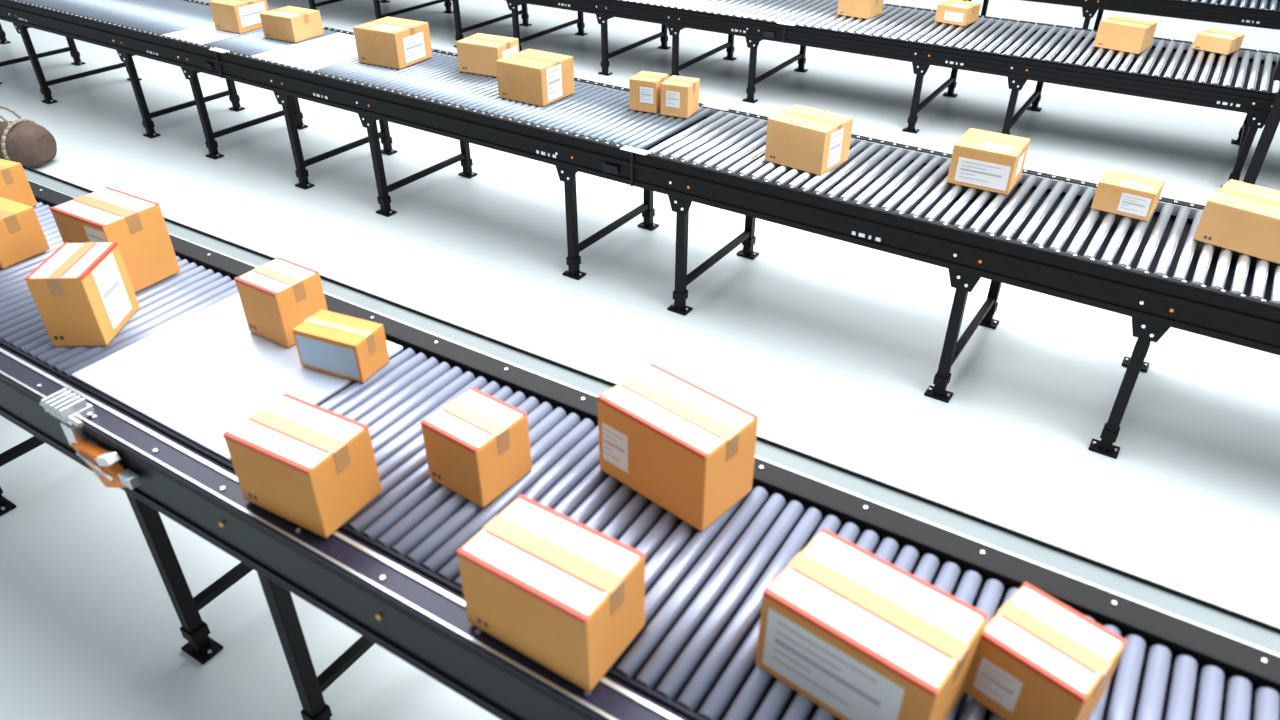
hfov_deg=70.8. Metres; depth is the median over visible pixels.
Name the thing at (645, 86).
cardboard box
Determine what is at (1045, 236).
conveyor
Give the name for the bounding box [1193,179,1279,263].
cardboard box
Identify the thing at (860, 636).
cardboard box
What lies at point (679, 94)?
cardboard box
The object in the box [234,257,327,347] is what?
cardboard box
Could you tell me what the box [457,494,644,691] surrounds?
cardboard box
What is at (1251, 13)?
conveyor
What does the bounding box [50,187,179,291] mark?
cardboard box
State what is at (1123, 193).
cardboard box
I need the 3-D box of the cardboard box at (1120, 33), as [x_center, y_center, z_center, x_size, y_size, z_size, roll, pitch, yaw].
[3.784,-2.541,7.017,0.342,0.191,0.281,27,42,34]
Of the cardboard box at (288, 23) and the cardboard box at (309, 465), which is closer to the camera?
the cardboard box at (309, 465)
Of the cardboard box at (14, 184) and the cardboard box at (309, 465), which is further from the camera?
the cardboard box at (14, 184)
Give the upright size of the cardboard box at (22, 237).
0.171 m
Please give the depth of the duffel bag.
6.76 m
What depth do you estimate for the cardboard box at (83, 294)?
2.77 m
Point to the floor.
(835, 346)
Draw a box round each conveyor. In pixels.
[0,0,1279,458]
[0,157,1279,719]
[309,0,1279,187]
[963,0,1279,29]
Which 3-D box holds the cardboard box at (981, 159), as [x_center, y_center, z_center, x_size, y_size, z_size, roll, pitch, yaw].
[1.687,-0.965,4.357,0.293,0.192,0.282,19,38,26]
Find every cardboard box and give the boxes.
[0,159,36,206]
[0,197,49,268]
[24,242,139,346]
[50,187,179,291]
[209,0,268,33]
[223,393,381,537]
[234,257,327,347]
[259,6,323,42]
[293,309,389,382]
[353,17,431,68]
[420,387,531,507]
[456,33,518,76]
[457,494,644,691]
[496,49,574,106]
[597,363,758,530]
[629,71,667,112]
[660,75,699,117]
[755,528,987,719]
[764,105,852,175]
[837,0,883,18]
[935,0,980,25]
[947,128,1029,194]
[964,582,1126,719]
[1091,168,1164,220]
[1094,15,1157,53]
[1192,28,1244,54]
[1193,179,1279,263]
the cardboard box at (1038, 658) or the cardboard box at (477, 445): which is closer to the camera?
the cardboard box at (1038, 658)
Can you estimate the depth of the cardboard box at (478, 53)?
5.83 m
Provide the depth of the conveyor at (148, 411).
2.22 m
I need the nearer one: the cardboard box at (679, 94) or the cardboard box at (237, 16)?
the cardboard box at (679, 94)
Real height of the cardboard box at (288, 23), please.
0.172 m
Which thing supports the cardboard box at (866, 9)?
on the conveyor at (1171, 70)
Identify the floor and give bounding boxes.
[0,0,1279,719]
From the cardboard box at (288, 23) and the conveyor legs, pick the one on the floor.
the conveyor legs
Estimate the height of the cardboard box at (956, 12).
0.142 m
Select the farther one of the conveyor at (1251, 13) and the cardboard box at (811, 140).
the conveyor at (1251, 13)
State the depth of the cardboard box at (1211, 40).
6.93 m
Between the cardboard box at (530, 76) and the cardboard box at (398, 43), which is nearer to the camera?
the cardboard box at (530, 76)
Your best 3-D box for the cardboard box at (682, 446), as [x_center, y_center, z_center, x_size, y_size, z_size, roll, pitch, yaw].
[0.087,0.207,2.223,0.342,0.232,0.202,27,42,34]
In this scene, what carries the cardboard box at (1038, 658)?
on the conveyor at (148, 411)
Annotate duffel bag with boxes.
[0,106,56,167]
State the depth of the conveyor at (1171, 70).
7.40 m
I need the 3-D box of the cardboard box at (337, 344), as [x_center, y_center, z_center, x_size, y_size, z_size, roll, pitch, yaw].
[-0.891,-0.043,2.690,0.232,0.131,0.131,13,36,19]
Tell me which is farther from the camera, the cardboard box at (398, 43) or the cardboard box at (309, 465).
the cardboard box at (398, 43)

